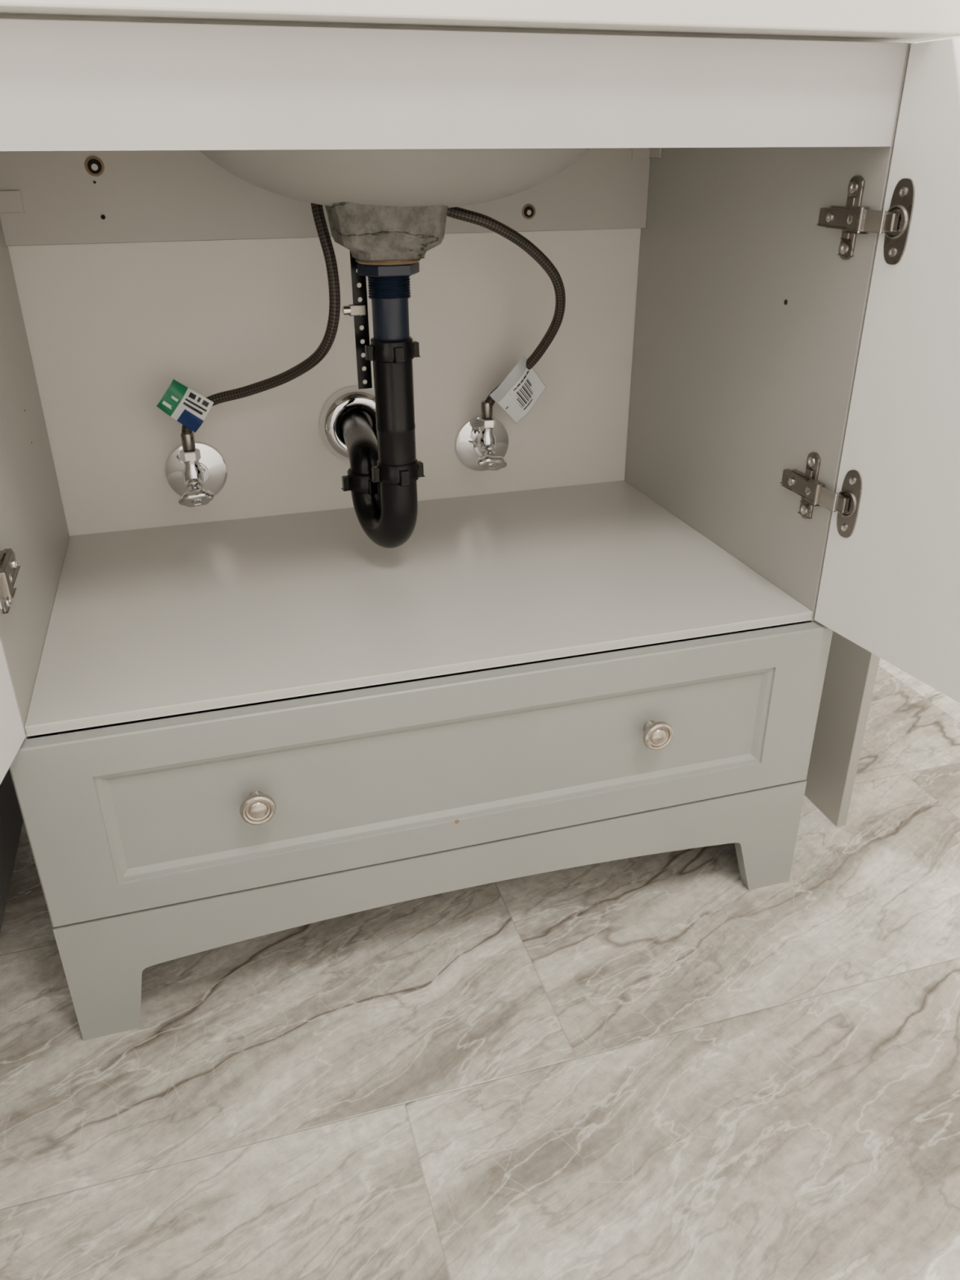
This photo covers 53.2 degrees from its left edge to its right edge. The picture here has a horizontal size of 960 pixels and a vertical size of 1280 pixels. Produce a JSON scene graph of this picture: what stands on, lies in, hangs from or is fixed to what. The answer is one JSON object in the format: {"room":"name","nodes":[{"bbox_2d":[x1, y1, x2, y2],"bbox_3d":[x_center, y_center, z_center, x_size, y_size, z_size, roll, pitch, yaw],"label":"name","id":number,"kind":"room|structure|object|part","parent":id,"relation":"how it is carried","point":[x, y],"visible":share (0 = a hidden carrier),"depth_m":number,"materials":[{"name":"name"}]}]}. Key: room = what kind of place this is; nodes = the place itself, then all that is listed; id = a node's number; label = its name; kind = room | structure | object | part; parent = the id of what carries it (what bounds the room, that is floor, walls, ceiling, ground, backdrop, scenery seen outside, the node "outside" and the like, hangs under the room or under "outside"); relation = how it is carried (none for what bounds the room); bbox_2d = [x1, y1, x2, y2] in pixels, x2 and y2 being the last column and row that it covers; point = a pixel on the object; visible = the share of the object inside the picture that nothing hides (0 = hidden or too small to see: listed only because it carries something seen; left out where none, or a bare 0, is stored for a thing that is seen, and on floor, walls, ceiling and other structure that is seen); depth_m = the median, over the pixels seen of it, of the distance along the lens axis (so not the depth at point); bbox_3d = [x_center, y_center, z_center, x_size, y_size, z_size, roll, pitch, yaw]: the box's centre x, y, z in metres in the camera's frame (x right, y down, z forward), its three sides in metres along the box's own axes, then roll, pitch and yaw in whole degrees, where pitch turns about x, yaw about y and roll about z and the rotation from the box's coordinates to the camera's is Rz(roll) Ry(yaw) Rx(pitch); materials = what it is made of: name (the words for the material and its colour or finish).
{"room":"bathroom","nodes":[
{"label":"bathroom","id":0,"kind":"room"},
{"bbox_2d":[0,768,23,932],"bbox_3d":[-0.344,-0.381,-0.202,0.086,2.408,2.306,-8,28,-15],"label":"wall","id":1,"kind":"structure","parent":0,"point":[11,820],"depth_m":1.16,"materials":[{"name":"grey paint"}]},
{"bbox_2d":[8,230,640,530],"bbox_3d":[0.350,-1.043,1.095,2.249,2.408,0.086,-8,28,-15],"label":"wall","id":2,"kind":"structure","parent":0,"point":[640,230],"depth_m":1.28,"materials":[{"name":"paint"}]},
{"bbox_2d":[0,657,959,1279],"bbox_3d":[0.699,0.567,0.626,2.249,0.043,2.478,-8,28,-15],"label":"floor","id":3,"kind":"structure","parent":0,"point":[659,1066],"depth_m":0.89,"materials":[{"name":"stone"}]},
{"bbox_2d":[0,18,911,1040],"bbox_3d":[-0.082,-0.142,1.049,0.789,0.848,0.510,-8,28,-15],"label":"vanity cabinet","id":4,"kind":"object","parent":3,"relation":"on","point":[245,713],"visible":0.99,"depth_m":0.99,"materials":[{"name":"laminate"}]},
{"bbox_2d":[0,548,25,784],"bbox_3d":[-0.372,-0.075,0.546,0.041,0.507,0.468,-3,27,-5],"label":"door","id":5,"kind":"structure","parent":4,"relation":"attached to","point":[12,735],"depth_m":0.76,"materials":[{"name":"white paint"}]},
{"bbox_3d":[-0.384,-0.056,0.778,0.010,0.016,0.058,-8,28,-15],"label":"hinge arm","id":6,"kind":"part","parent":5,"relation":"part of","materials":[{"name":"silver metal"}]},
{"bbox_3d":[-0.362,-0.058,0.512,0.015,0.507,0.389,-4,27,-7],"label":"door","id":7,"kind":"part","parent":5,"relation":"part of","materials":[{"name":"white paint"}]},
{"bbox_3d":[-0.455,-0.096,0.963,0.017,0.848,0.472,-8,28,-15],"label":"panel","id":8,"kind":"part","parent":4,"relation":"part of","materials":[{"name":"laminate"}]},
{"bbox_3d":[-0.419,0.076,1.028,0.012,0.138,0.415,-8,28,-15],"label":"drawer","id":9,"kind":"part","parent":4,"relation":"part of","materials":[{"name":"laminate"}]},
{"bbox_2d":[164,441,227,506],"bbox_3d":[-0.347,-0.197,1.177,0.076,0.079,0.080,-8,28,-15],"label":"shutoff valve","id":10,"kind":"object","parent":4,"relation":"attached to","point":[197,475],"visible":0.98,"depth_m":1.20,"materials":[{"name":"silver metal"}]},
{"bbox_3d":[-0.346,-0.187,1.163,0.021,0.025,0.026,-8,28,-15],"label":"valve stem","id":11,"kind":"part","parent":10,"relation":"part of","materials":[{"name":"silver metal"}]},
{"bbox_3d":[-0.343,-0.171,1.157,0.043,0.023,0.021,-8,28,-15],"label":"oval handle","id":12,"kind":"part","parent":10,"relation":"part of","materials":[{"name":"silver metal"}]},
{"bbox_2d":[156,203,340,451],"bbox_3d":[-0.263,-0.390,1.056,0.223,0.372,0.079,-1,27,-1],"label":"supply hose","id":13,"kind":"object","parent":10,"relation":"attached to","point":[187,406],"visible":0.9,"depth_m":1.10,"materials":[{"name":"metal"}]},
{"bbox_2d":[162,400,172,408],"bbox_3d":[-0.359,-0.270,1.103,0.012,0.011,0.001,-12,29,-21],"label":"print","id":14,"kind":"object","parent":13,"relation":"attached to","point":[166,404],"depth_m":1.10},
{"bbox_2d":[156,378,187,416],"bbox_3d":[-0.354,-0.278,1.103,0.038,0.042,0.009,-8,28,-15],"label":"print","id":15,"kind":"object","parent":13,"relation":"attached to","point":[174,402],"depth_m":1.10},
{"bbox_2d":[177,408,204,432],"bbox_3d":[-0.340,-0.256,1.123,0.029,0.032,0.012,-16,31,-28],"label":"print","id":16,"kind":"object","parent":13,"relation":"attached to","point":[191,420],"depth_m":1.12},
{"bbox_2d":[188,391,196,399],"bbox_3d":[-0.333,-0.283,1.111,0.011,0.009,0.003,-19,32,-32],"label":"print","id":17,"kind":"object","parent":13,"relation":"on","point":[192,395],"depth_m":1.11,"materials":[{"name":"black paper"}]},
{"bbox_2d":[182,401,202,414],"bbox_3d":[-0.333,-0.269,1.113,0.022,0.018,0.001,-17,31,-30],"label":"print","id":18,"kind":"object","parent":13,"relation":"on","point":[188,407],"depth_m":1.11,"materials":[{"name":"black paper"}]},
{"bbox_2d":[185,398,206,412],"bbox_3d":[-0.330,-0.273,1.114,0.024,0.019,0.001,-19,32,-32],"label":"print","id":19,"kind":"object","parent":13,"relation":"on","point":[192,405],"depth_m":1.11,"materials":[{"name":"black"}]},
{"bbox_2d":[201,400,208,407],"bbox_3d":[-0.321,-0.277,1.121,0.009,0.009,0.001,-13,29,-23],"label":"print","id":20,"kind":"object","parent":13,"relation":"attached to","point":[205,403],"depth_m":1.12,"materials":[{"name":"black paper"}]},
{"bbox_3d":[-0.203,0.150,0.872,0.032,0.032,0.023,-8,28,-15],"label":"drawer knob","id":21,"kind":"part","parent":4,"relation":"part of","materials":[{"name":"silver metal"}]},
{"bbox_3d":[-0.154,-0.316,1.232,0.756,0.702,0.007,-8,28,-15],"label":"panel","id":22,"kind":"part","parent":4,"relation":"part of","materials":[{"name":"laminate"}]},
{"bbox_2d":[319,250,425,547],"bbox_3d":[-0.122,-0.283,1.096,0.098,0.319,0.285,-8,28,-15],"label":"drain pipe","id":23,"kind":"object","parent":4,"relation":"attached to","point":[384,473],"visible":0.98,"depth_m":1.00,"materials":[{"name":"black plastic"}]},
{"bbox_3d":[-0.145,-0.238,1.164,0.037,0.047,0.192,-5,27,-10],"label":"trap arm","id":24,"kind":"part","parent":23,"relation":"part of","materials":[{"name":"black plastic"}]},
{"bbox_3d":[-0.074,0.085,1.142,0.708,0.005,0.405,-8,28,-15],"label":"drawer","id":25,"kind":"part","parent":4,"relation":"part of","materials":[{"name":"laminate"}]},
{"bbox_3d":[-0.015,0.121,0.934,0.787,0.191,0.016,-8,28,-15],"label":"drawer","id":26,"kind":"part","parent":4,"relation":"part of","materials":[{"name":"grey paint"}]},
{"bbox_3d":[-0.014,0.271,1.011,0.787,0.143,0.017,-8,28,-15],"label":"board","id":27,"kind":"part","parent":4,"relation":"part of","materials":[{"name":"grey paint"}]},
{"bbox_3d":[-0.030,-0.394,0.689,0.773,0.073,0.017,-8,28,-15],"label":"rail","id":28,"kind":"part","parent":4,"relation":"part of","materials":[{"name":"paint"}]},
{"bbox_2d":[0,0,959,43],"bbox_3d":[-0.085,-0.538,0.853,0.814,0.028,0.510,-8,28,-15],"label":"countertop","id":29,"kind":"structure","parent":4,"relation":"on","point":[903,21],"depth_m":0.67,"materials":[{"name":"white stone"}]},
{"bbox_2d":[199,148,589,261],"bbox_3d":[-0.073,-0.451,0.900,0.444,0.169,0.261,-8,28,-15],"label":"sink basin","id":30,"kind":"object","parent":29,"relation":"in","point":[380,204],"visible":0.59,"depth_m":0.85,"materials":[{"name":"ceramic"}]},
{"bbox_2d":[454,415,508,471],"bbox_3d":[0.014,-0.254,1.269,0.076,0.085,0.080,-8,28,-15],"label":"shutoff valve","id":31,"kind":"object","parent":4,"relation":"attached to","point":[481,444],"visible":0.99,"depth_m":1.28,"materials":[{"name":"silver metal"}]},
{"bbox_3d":[0.012,-0.246,1.253,0.021,0.025,0.026,-8,28,-15],"label":"valve stem","id":32,"kind":"part","parent":31,"relation":"part of","materials":[{"name":"silver metal"}]},
{"bbox_3d":[0.016,-0.231,1.247,0.042,0.024,0.021,-8,28,-15],"label":"oval handle","id":33,"kind":"part","parent":31,"relation":"part of","materials":[{"name":"silver metal"}]},
{"bbox_2d":[446,206,565,423],"bbox_3d":[-0.005,-0.412,1.124,0.213,0.345,0.102,-8,28,-15],"label":"supply hose","id":34,"kind":"object","parent":31,"relation":"attached to","point":[522,387],"visible":0.92,"depth_m":1.20,"materials":[{"name":"metal"}]},
{"bbox_2d":[510,370,528,395],"bbox_3d":[0.050,-0.324,1.212,0.029,0.032,0.005,-10,29,-19],"label":"print","id":35,"kind":"object","parent":34,"relation":"attached to","point":[519,380],"depth_m":1.21,"materials":[{"name":"black paper"}]},
{"bbox_2d":[516,391,526,404],"bbox_3d":[0.053,-0.308,1.221,0.015,0.018,0.001,-11,29,-21],"label":"print","id":36,"kind":"object","parent":34,"relation":"on","point":[521,396],"depth_m":1.22,"materials":[{"name":"black paper"}]},
{"bbox_2d":[497,368,545,422],"bbox_3d":[0.054,-0.314,1.224,0.066,0.075,0.014,-8,28,-15],"label":"tag","id":37,"kind":"object","parent":34,"relation":"attached to","point":[518,393],"depth_m":1.22,"materials":[{"name":"white paper"}]},
{"bbox_2d":[521,386,531,398],"bbox_3d":[0.059,-0.315,1.219,0.016,0.018,0.001,-17,31,-30],"label":"print","id":38,"kind":"object","parent":34,"relation":"on","point":[526,390],"depth_m":1.22,"materials":[{"name":"black paper"}]},
{"bbox_3d":[0.177,0.093,0.970,0.032,0.032,0.023,-8,28,-15],"label":"drawer knob","id":39,"kind":"part","parent":4,"relation":"part of","materials":[{"name":"silver metal"}]},
{"bbox_3d":[0.267,-0.020,1.209,0.012,0.138,0.415,-8,28,-15],"label":"drawer","id":40,"kind":"part","parent":4,"relation":"part of","materials":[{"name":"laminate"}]},
{"bbox_3d":[0.284,-0.200,1.158,0.017,0.848,0.472,-8,28,-15],"label":"panel","id":41,"kind":"part","parent":4,"relation":"part of","materials":[{"name":"laminate"}]},
{"bbox_2d":[779,37,959,702],"bbox_3d":[0.418,-0.186,0.754,0.040,0.507,0.468,-13,29,-23],"label":"door","id":42,"kind":"structure","parent":4,"relation":"attached to","point":[890,585],"depth_m":0.83,"materials":[{"name":"white paint"}]},
{"bbox_3d":[0.324,-0.156,0.965,0.010,0.016,0.058,-8,28,-15],"label":"hinge arm","id":43,"kind":"part","parent":42,"relation":"part of","materials":[{"name":"silver metal"}]},
{"bbox_3d":[0.323,-0.376,0.854,0.010,0.016,0.058,-8,28,-15],"label":"hinge arm","id":44,"kind":"part","parent":42,"relation":"part of","materials":[{"name":"silver metal"}]},
{"bbox_2d":[836,469,862,537],"bbox_3d":[0.352,-0.130,0.913,0.002,0.066,0.024,-12,29,-21],"label":"hinge","id":45,"kind":"object","parent":42,"relation":"attached to","point":[849,485],"depth_m":0.91,"materials":[{"name":"silver metal"}]},
{"bbox_2d":[883,177,915,264],"bbox_3d":[0.351,-0.350,0.802,0.002,0.066,0.024,-12,29,-21],"label":"hinge","id":46,"kind":"object","parent":42,"relation":"attached to","point":[899,209],"depth_m":0.80,"materials":[{"name":"silver metal"}]},
{"bbox_2d":[804,35,959,826],"bbox_3d":[0.400,-0.245,1.213,0.016,0.877,0.429,-8,28,-15],"label":"partition panel","id":47,"kind":"object","parent":3,"relation":"on","point":[851,669],"visible":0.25,"depth_m":1.19,"materials":[{"name":"laminate"}]}
]}

